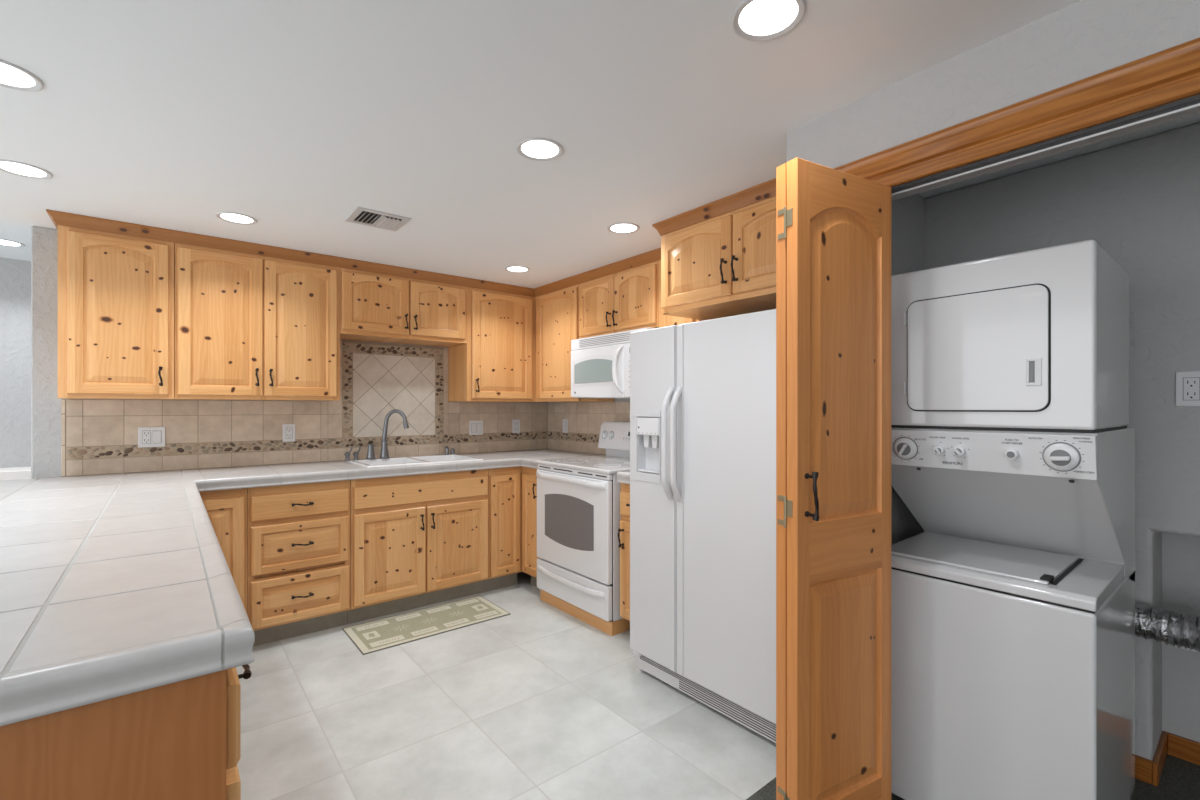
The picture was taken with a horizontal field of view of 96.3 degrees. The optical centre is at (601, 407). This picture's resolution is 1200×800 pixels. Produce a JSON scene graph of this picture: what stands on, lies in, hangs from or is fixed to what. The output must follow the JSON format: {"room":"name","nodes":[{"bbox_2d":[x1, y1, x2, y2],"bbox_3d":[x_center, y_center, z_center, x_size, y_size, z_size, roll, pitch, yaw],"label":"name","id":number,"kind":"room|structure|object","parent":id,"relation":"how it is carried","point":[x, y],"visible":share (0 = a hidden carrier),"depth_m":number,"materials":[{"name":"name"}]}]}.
{"room":"kitchen","nodes":[
{"label":"kitchen","id":0,"kind":"room"},
{"bbox_2d":[0,257,30,467],"bbox_3d":[-3.370,0.175,3.679,6.600,2.208,0.100,0,0,-39],"label":"wall","id":1,"kind":"structure","parent":0,"point":[15,274],"depth_m":3.37,"materials":[{"name":"grey paint"}]},
{"bbox_2d":[0,467,30,479],"bbox_3d":[-4.496,0.827,2.527,3.400,0.905,0.270,0,0,-39],"label":"trim","id":2,"kind":"structure","parent":1,"relation":"attached to","point":[14,473],"depth_m":3.19,"materials":[{"name":"white"}]},
{"bbox_2d":[31,226,546,478],"bbox_3d":[-1.730,0.175,3.773,3.135,2.208,0.120,0,0,-39],"label":"wall","id":3,"kind":"structure","parent":0,"point":[45,402],"depth_m":2.77,"materials":[{"name":"grey paint"}]},
{"bbox_2d":[58,225,173,399],"bbox_3d":[-2.514,-0.486,2.807,0.435,0.882,0.384,0,0,-39],"label":"upper cabinet","id":4,"kind":"object","parent":3,"relation":"attached to","point":[116,291],"visible":1,"depth_m":2.68,"materials":[{"name":"brown wood"}]},
{"bbox_2d":[174,243,339,400],"bbox_3d":[-2.030,-0.486,3.200,0.807,0.882,0.384,0,0,-39],"label":"upper cabinet","id":5,"kind":"object","parent":3,"relation":"attached to","point":[247,326],"visible":1,"depth_m":3.04,"materials":[{"name":"brown wood"}]},
{"bbox_2d":[61,340,547,476],"bbox_3d":[-1.649,-0.049,3.755,3.019,0.821,0.009,0,0,-39],"label":"backsplash","id":6,"kind":"structure","parent":3,"relation":"attached to","point":[99,436],"depth_m":3.58,"materials":[{"name":"brown tile"}]},
{"bbox_2d":[138,427,164,447],"bbox_3d":[-2.536,0.166,3.028,0.118,0.114,0.008,0,0,-39],"label":"wall plate","id":7,"kind":"object","parent":6,"relation":"attached to","point":[147,436],"visible":1,"depth_m":3.03,"materials":[{"name":"white plastic"}]},
{"bbox_2d":[142,430,150,443],"bbox_3d":[-2.552,0.166,3.012,0.038,0.075,0.003,0,0,-39],"label":"receptacle","id":8,"kind":"object","parent":7,"relation":"attached to","point":[146,434],"depth_m":3.01,"materials":[{"name":"white plastic"}]},
{"bbox_2d":[283,424,294,441],"bbox_3d":[-2.011,0.162,3.454,0.072,0.114,0.008,0,0,-39],"label":"wall plate","id":9,"kind":"object","parent":6,"relation":"attached to","point":[288,429],"visible":1,"depth_m":3.45,"materials":[{"name":"white plastic"}]},
{"bbox_2d":[286,427,292,438],"bbox_3d":[-2.010,0.162,3.453,0.038,0.075,0.001,0,0,-39],"label":"receptacle","id":10,"kind":"object","parent":9,"relation":"attached to","point":[289,430],"depth_m":3.45,"materials":[{"name":"white plastic"}]},
{"bbox_2d":[469,421,482,434],"bbox_3d":[-1.000,0.161,4.274,0.118,0.114,0.008,0,0,-39],"label":"wall plate","id":11,"kind":"object","parent":6,"relation":"attached to","point":[475,427],"visible":1,"depth_m":4.27,"materials":[{"name":"white plastic"}]},
{"bbox_2d":[512,419,519,432],"bbox_3d":[-0.719,0.157,4.503,0.072,0.114,0.008,0,0,-39],"label":"wall plate","id":12,"kind":"object","parent":6,"relation":"attached to","point":[515,423],"visible":1,"depth_m":4.50,"materials":[{"name":"white plastic"}]},
{"bbox_2d":[514,422,517,430],"bbox_3d":[-0.717,0.157,4.501,0.038,0.075,0.003,0,0,-39],"label":"receptacle","id":13,"kind":"object","parent":12,"relation":"attached to","point":[515,423],"depth_m":4.50,"materials":[{"name":"white plastic"}]},
{"bbox_2d":[46,209,660,296],"bbox_3d":[-1.213,-0.900,3.423,3.364,0.058,1.459,0,0,-7],"label":"crown molding","id":14,"kind":"structure","parent":3,"relation":"attached to","point":[57,217],"depth_m":3.22,"materials":[{"name":"brown wood"}]},
{"bbox_2d":[340,268,466,346],"bbox_3d":[-1.389,-0.695,3.720,0.842,0.464,0.384,0,0,-39],"label":"upper cabinet","id":15,"kind":"object","parent":3,"relation":"attached to","point":[374,307],"visible":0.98,"depth_m":3.58,"materials":[{"name":"brown wood"}]},
{"bbox_2d":[448,287,534,401],"bbox_3d":[-0.837,-0.486,4.167,0.577,0.882,0.384,0,0,-39],"label":"upper cabinet","id":16,"kind":"object","parent":3,"relation":"attached to","point":[496,363],"visible":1,"depth_m":4.03,"materials":[{"name":"brown wood"}]},
{"bbox_2d":[236,572,775,799],"bbox_3d":[-2.191,1.339,2.146,6.500,0.120,3.967,0,0,-39],"label":"floor","id":17,"kind":"structure","parent":0,"point":[536,701],"depth_m":2.18,"materials":[{"name":"tile"}]},
{"bbox_2d":[0,664,251,799],"bbox_3d":[-0.969,0.848,0.866,0.676,0.862,0.471,0,0,-39],"label":"base cabinet","id":18,"kind":"object","parent":17,"relation":"on","point":[180,740],"visible":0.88,"depth_m":0.79,"materials":[{"name":"brown wood"}]},
{"bbox_2d":[199,488,246,612],"bbox_3d":[-2.129,0.848,2.949,0.251,0.862,0.622,0,0,-39],"label":"base cabinet","id":19,"kind":"object","parent":17,"relation":"on","point":[226,510],"visible":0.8,"depth_m":2.75,"materials":[{"name":"brown wood"}]},
{"bbox_2d":[247,480,349,645],"bbox_3d":[-1.826,0.848,3.173,0.501,0.862,0.656,0,0,-39],"label":"base cabinet","id":20,"kind":"object","parent":17,"relation":"on","point":[298,535],"visible":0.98,"depth_m":2.94,"materials":[{"name":"brown wood"}]},
{"bbox_2d":[347,469,487,623],"bbox_3d":[-1.288,0.848,3.608,0.878,0.862,0.656,0,0,-39],"label":"base cabinet","id":21,"kind":"object","parent":17,"relation":"on","point":[419,540],"visible":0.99,"depth_m":3.35,"materials":[{"name":"brown wood"}]},
{"bbox_2d":[0,449,600,725],"bbox_3d":[-0.874,0.387,2.506,3.399,0.060,2.924,0,0,-39],"label":"countertop","id":22,"kind":"structure","parent":21,"relation":"on","point":[112,585],"depth_m":1.12,"materials":[{"name":"grey tile"}]},
{"bbox_2d":[344,447,352,460],"bbox_3d":[-1.679,0.306,3.556,0.049,0.089,0.046,0,0,-39],"label":"tap","id":23,"kind":"object","parent":22,"relation":"on","point":[347,454],"visible":1,"depth_m":3.54,"materials":[{"name":"grey metal"}]},
{"bbox_2d":[353,447,360,459],"bbox_3d":[-1.638,0.306,3.589,0.049,0.089,0.046,0,0,-39],"label":"tap","id":24,"kind":"object","parent":22,"relation":"on","point":[355,454],"visible":1,"depth_m":3.58,"materials":[{"name":"grey metal"}]},
{"bbox_2d":[379,409,408,458],"bbox_3d":[-1.440,0.181,3.726,0.197,0.339,0.071,0,0,-17],"label":"faucet","id":25,"kind":"object","parent":22,"relation":"on","point":[384,454],"visible":1,"depth_m":3.70,"materials":[{"name":"grey metal"}]},
{"bbox_2d":[346,454,482,467],"bbox_3d":[-1.266,0.441,3.657,0.770,0.182,0.485,0,0,-39],"label":"sink","id":26,"kind":"object","parent":22,"relation":"in","point":[412,460],"visible":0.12,"depth_m":3.68,"materials":[{"name":"white ceramic"}]},
{"bbox_2d":[366,444,375,459],"bbox_3d":[-1.571,0.299,3.651,0.068,0.103,0.068,0,0,-39],"label":"sprayer","id":27,"kind":"object","parent":26,"relation":"on","point":[370,452],"visible":1,"depth_m":3.63,"materials":[{"name":"grey metal"}]},
{"bbox_2d":[444,446,449,454],"bbox_3d":[-1.145,0.318,3.978,0.040,0.066,0.064,0,0,-20],"label":"soap dispenser","id":28,"kind":"object","parent":26,"relation":"on","point":[446,447],"visible":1,"depth_m":3.98,"materials":[{"name":"grey metal"}]},
{"bbox_2d":[450,448,454,454],"bbox_3d":[-1.117,0.328,4.020,0.042,0.045,0.042,0,0,-39],"label":"air gap","id":29,"kind":"object","parent":26,"relation":"on","point":[452,451],"visible":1,"depth_m":4.01,"materials":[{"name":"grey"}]},
{"bbox_2d":[342,595,510,654],"bbox_3d":[-1.033,1.275,3.214,0.863,0.006,0.423,0,0,-39],"label":"kitchen mat","id":30,"kind":"object","parent":17,"relation":"on","point":[388,632],"visible":1,"depth_m":3.17,"materials":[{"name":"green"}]},
{"bbox_2d":[484,466,521,591],"bbox_3d":[-0.855,0.848,3.982,0.263,0.862,0.622,0,0,-39],"label":"base cabinet","id":31,"kind":"object","parent":17,"relation":"on","point":[504,484],"visible":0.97,"depth_m":3.74,"materials":[{"name":"brown wood"}]},
{"bbox_2d":[522,467,538,586],"bbox_3d":[-0.270,0.848,3.903,0.656,0.862,0.279,0,0,-39],"label":"base cabinet","id":32,"kind":"object","parent":17,"relation":"on","point":[529,478],"visible":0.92,"depth_m":3.73,"materials":[{"name":"brown wood"}]},
{"bbox_2d":[540,589,629,635],"bbox_3d":[0.068,1.241,3.493,0.635,0.076,0.740,0,0,-39],"label":"board","id":33,"kind":"object","parent":17,"relation":"on","point":[611,628],"visible":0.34,"depth_m":3.18,"materials":[{"name":"brown wood"}]},
{"bbox_2d":[536,421,629,621],"bbox_3d":[0.038,0.652,3.475,0.714,1.098,0.760,0,0,-39],"label":"range","id":34,"kind":"object","parent":33,"relation":"on","point":[579,517],"visible":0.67,"depth_m":3.23,"materials":[{"name":"white metal"}]},
{"bbox_2d":[536,455,629,473],"bbox_3d":[0.028,0.361,3.467,0.589,0.025,0.760,0,0,-39],"label":"cooktop","id":35,"kind":"object","parent":34,"relation":"in","point":[603,464],"depth_m":3.36,"materials":[{"name":"white ceramic"}]},
{"bbox_2d":[618,483,629,620],"bbox_3d":[0.417,0.848,3.057,0.656,0.862,0.321,0,0,-39],"label":"base cabinet","id":36,"kind":"object","parent":17,"relation":"on","point":[624,530],"visible":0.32,"depth_m":2.95,"materials":[{"name":"brown wood"}]},
{"bbox_2d":[617,471,629,483],"bbox_3d":[0.436,0.386,3.071,0.652,0.058,0.318,0,0,-39],"label":"countertop","id":37,"kind":"structure","parent":36,"relation":"on","point":[622,477],"depth_m":2.95,"materials":[{"name":"grey tile"}]},
{"bbox_2d":[630,309,775,742],"bbox_3d":[0.719,0.457,2.501,0.897,1.645,0.910,0,0,-39],"label":"refrigerator","id":38,"kind":"object","parent":17,"relation":"on","point":[703,393],"visible":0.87,"depth_m":2.24,"materials":[{"name":"white metal"}]},
{"bbox_2d":[0,0,1199,288],"bbox_3d":[-0.872,-0.989,0.599,6.600,0.120,8.030,0,0,-39],"label":"ceiling","id":39,"kind":"structure","parent":0,"point":[293,117],"depth_m":1.69,"materials":[{"name":"white paint"}]},
{"bbox_2d":[0,239,24,246],"bbox_3d":[-3.362,-0.926,3.017,0.168,0.006,0.168,0,0,-39],"label":"recessed light","id":40,"kind":"object","parent":39,"relation":"in","point":[3,242],"visible":1,"depth_m":3.03,"materials":[{"name":"grey"}]},
{"bbox_2d":[0,59,43,90],"bbox_3d":[-1.667,-0.926,1.488,0.168,0.006,0.168,0,0,-39],"label":"recessed light","id":41,"kind":"object","parent":39,"relation":"in","point":[10,77],"visible":1,"depth_m":1.51,"materials":[{"name":"grey"}]},
{"bbox_2d":[0,159,52,178],"bbox_3d":[-2.259,-0.926,2.094,0.168,0.006,0.168,0,0,-39],"label":"recessed light","id":42,"kind":"object","parent":39,"relation":"in","point":[17,168],"visible":1,"depth_m":2.10,"materials":[{"name":"grey"}]},
{"bbox_2d":[216,212,256,224],"bbox_3d":[-1.789,-0.926,2.635,0.168,0.006,0.168,0,0,-39],"label":"recessed light","id":43,"kind":"object","parent":39,"relation":"in","point":[237,218],"visible":1,"depth_m":2.63,"materials":[{"name":"grey"}]},
{"bbox_2d":[345,207,411,230],"bbox_3d":[-1.105,-0.923,2.651,0.250,0.012,0.236,0,0,-39],"label":"ceiling vent","id":44,"kind":"object","parent":39,"relation":"in","point":[363,216],"visible":1,"depth_m":2.64,"materials":[{"name":"grey metal"}]},
{"bbox_2d":[505,266,529,272],"bbox_3d":[-0.567,-0.926,3.605,0.168,0.006,0.168,0,0,-39],"label":"recessed light","id":45,"kind":"object","parent":39,"relation":"in","point":[515,269],"visible":1,"depth_m":3.60,"materials":[{"name":"grey"}]},
{"bbox_2d":[516,137,562,160],"bbox_3d":[-0.223,-0.926,1.932,0.168,0.006,0.168,0,0,-39],"label":"recessed light","id":46,"kind":"object","parent":39,"relation":"in","point":[536,148],"visible":1,"depth_m":1.93,"materials":[{"name":"grey"}]},
{"bbox_2d":[607,222,639,233],"bbox_3d":[0.111,-0.926,2.781,0.168,0.006,0.168,0,0,-39],"label":"recessed light","id":47,"kind":"object","parent":39,"relation":"in","point":[624,227],"visible":1,"depth_m":2.78,"materials":[{"name":"grey"}]},
{"bbox_2d":[732,0,805,40],"bbox_3d":[0.393,-0.926,1.273,0.168,0.006,0.168,0,0,-39],"label":"recessed light","id":48,"kind":"object","parent":39,"relation":"in","point":[761,20],"visible":1,"depth_m":1.28,"materials":[{"name":"grey"}]},
{"bbox_2d":[547,122,1199,761],"bbox_3d":[1.195,0.175,2.971,0.400,2.208,5.050,0,0,-39],"label":"wall","id":49,"kind":"structure","parent":0,"point":[1139,199],"depth_m":1.85,"materials":[{"name":"grey paint"}]},
{"bbox_2d":[535,284,613,401],"bbox_3d":[-0.226,-0.486,4.117,0.351,0.882,0.574,0,0,-39],"label":"upper cabinet","id":50,"kind":"object","parent":49,"relation":"attached to","point":[556,312],"visible":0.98,"depth_m":3.99,"materials":[{"name":"brown wood"}]},
{"bbox_2d":[548,402,629,454],"bbox_3d":[0.155,0.159,3.928,0.009,0.406,2.000,0,0,-39],"label":"backsplash","id":51,"kind":"structure","parent":49,"relation":"attached to","point":[585,419],"depth_m":4.32,"materials":[{"name":"brown tile"}]},
{"bbox_2d":[562,419,567,432],"bbox_3d":[-0.310,0.154,4.493,0.008,0.114,0.072,0,0,-39],"label":"wall plate","id":52,"kind":"object","parent":51,"relation":"attached to","point":[564,421],"visible":1,"depth_m":4.49,"materials":[{"name":"white plastic"}]},
{"bbox_2d":[579,261,657,338],"bbox_3d":[0.193,-0.703,3.575,0.386,0.449,0.782,0,0,-39],"label":"upper cabinet","id":53,"kind":"object","parent":49,"relation":"attached to","point":[626,300],"visible":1,"depth_m":3.42,"materials":[{"name":"brown wood"}]},
{"bbox_2d":[571,327,653,398],"bbox_3d":[0.155,-0.268,3.563,0.441,0.414,0.760,0,0,-39],"label":"microwave","id":54,"kind":"object","parent":53,"relation":"attached to","point":[600,365],"visible":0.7,"depth_m":3.47,"materials":[{"name":"white plastic"}]},
{"bbox_2d":[658,260,701,327],"bbox_3d":[0.551,-0.486,3.159,0.351,0.882,0.311,0,0,-39],"label":"upper cabinet","id":55,"kind":"object","parent":49,"relation":"attached to","point":[663,320],"visible":0.05,"depth_m":3.12,"materials":[{"name":"brown wood"}]},
{"bbox_2d":[652,178,775,235],"bbox_3d":[0.665,-0.899,2.464,0.311,0.059,0.930,0,0,-39],"label":"crown molding","id":56,"kind":"structure","parent":49,"relation":"attached to","point":[763,191],"depth_m":2.42,"materials":[{"name":"brown wood"}]},
{"bbox_2d":[661,196,775,320],"bbox_3d":[0.813,-0.700,2.561,0.701,0.454,0.897,0,0,-39],"label":"upper cabinet","id":57,"kind":"object","parent":49,"relation":"attached to","point":[724,265],"visible":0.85,"depth_m":2.43,"materials":[{"name":"brown wood"}]},
{"bbox_2d":[1135,603,1199,651],"bbox_3d":[1.980,0.741,1.692,0.932,0.166,0.290,0,0,31],"label":"vent duct","id":58,"kind":"object","parent":49,"relation":"attached to","point":[1179,629],"visible":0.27,"depth_m":1.73,"materials":[{"name":"silver metal"}]},
{"bbox_2d":[1135,731,1199,786],"bbox_3d":[2.090,1.236,1.755,0.286,0.078,1.793,0,0,-39],"label":"baseboard","id":59,"kind":"structure","parent":49,"relation":"attached to","point":[1150,772],"depth_m":1.92,"materials":[{"name":"orange wood"}]},
{"bbox_2d":[1175,371,1199,405],"bbox_3d":[1.935,-0.061,1.734,0.008,0.114,0.118,0,0,-39],"label":"wall plate","id":60,"kind":"object","parent":49,"relation":"attached to","point":[1187,384],"visible":1,"depth_m":1.76,"materials":[{"name":"white plastic"}]},
{"bbox_2d":[1183,377,1199,399],"bbox_3d":[1.919,-0.061,1.751,0.003,0.075,0.038,0,0,-39],"label":"receptacle","id":61,"kind":"object","parent":60,"relation":"attached to","point":[1191,385],"depth_m":1.75,"materials":[{"name":"white plastic"}]},
{"bbox_2d":[891,194,923,544],"bbox_3d":[1.067,0.175,2.130,0.859,2.208,0.079,0,0,-39],"label":"wall","id":62,"kind":"structure","parent":0,"point":[907,213],"depth_m":2.24,"materials":[{"name":"grey paint"}]},
{"bbox_2d":[746,754,1199,799],"bbox_3d":[0.338,1.337,-0.973,6.500,0.124,4.063,0,0,-39],"label":"floor","id":63,"kind":"structure","parent":0,"point":[1180,778],"depth_m":1.81,"materials":[{"name":"brown wood"}]},
{"bbox_2d":[891,239,1134,799],"bbox_3d":[1.313,0.423,1.769,0.681,1.704,0.557,0,0,-39],"label":"dryer","id":64,"kind":"object","parent":63,"relation":"on","point":[1013,445],"visible":0.99,"depth_m":1.54,"materials":[{"name":"white metal"}]},
{"bbox_2d":[891,532,1134,799],"bbox_3d":[1.324,0.859,1.777,0.655,0.780,0.557,0,0,-39],"label":"washer","id":65,"kind":"object","parent":64,"relation":"in","point":[1013,662],"depth_m":1.55,"materials":[{"name":"white metal"}]},
{"bbox_2d":[786,0,1199,200],"bbox_3d":[1.929,0.165,0.291,0.118,2.228,4.022,0,0,-39],"label":"wall","id":66,"kind":"structure","parent":0,"point":[1083,39],"depth_m":1.34,"materials":[{"name":"grey paint"}]},
{"bbox_2d":[833,37,1199,187],"bbox_3d":[1.269,-0.688,0.990,0.026,0.110,1.860,0,0,-39],"label":"trim","id":67,"kind":"structure","parent":66,"relation":"attached to","point":[1172,74],"depth_m":1.26,"materials":[{"name":"orange wood"}]},
{"bbox_2d":[891,95,1199,195],"bbox_3d":[1.291,-0.626,1.008,0.027,0.012,1.600,0,0,-39],"label":"door track","id":68,"kind":"object","parent":66,"relation":"attached to","point":[1192,102],"visible":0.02,"depth_m":1.27,"materials":[{"name":"grey metal"}]},
{"bbox_2d":[776,157,890,799],"bbox_3d":[0.643,0.319,1.448,0.389,1.890,0.105,0,0,-29],"label":"bifold door","id":69,"kind":"structure","parent":68,"relation":"hanging from","point":[833,227],"depth_m":1.41,"materials":[{"name":"brown wood"}]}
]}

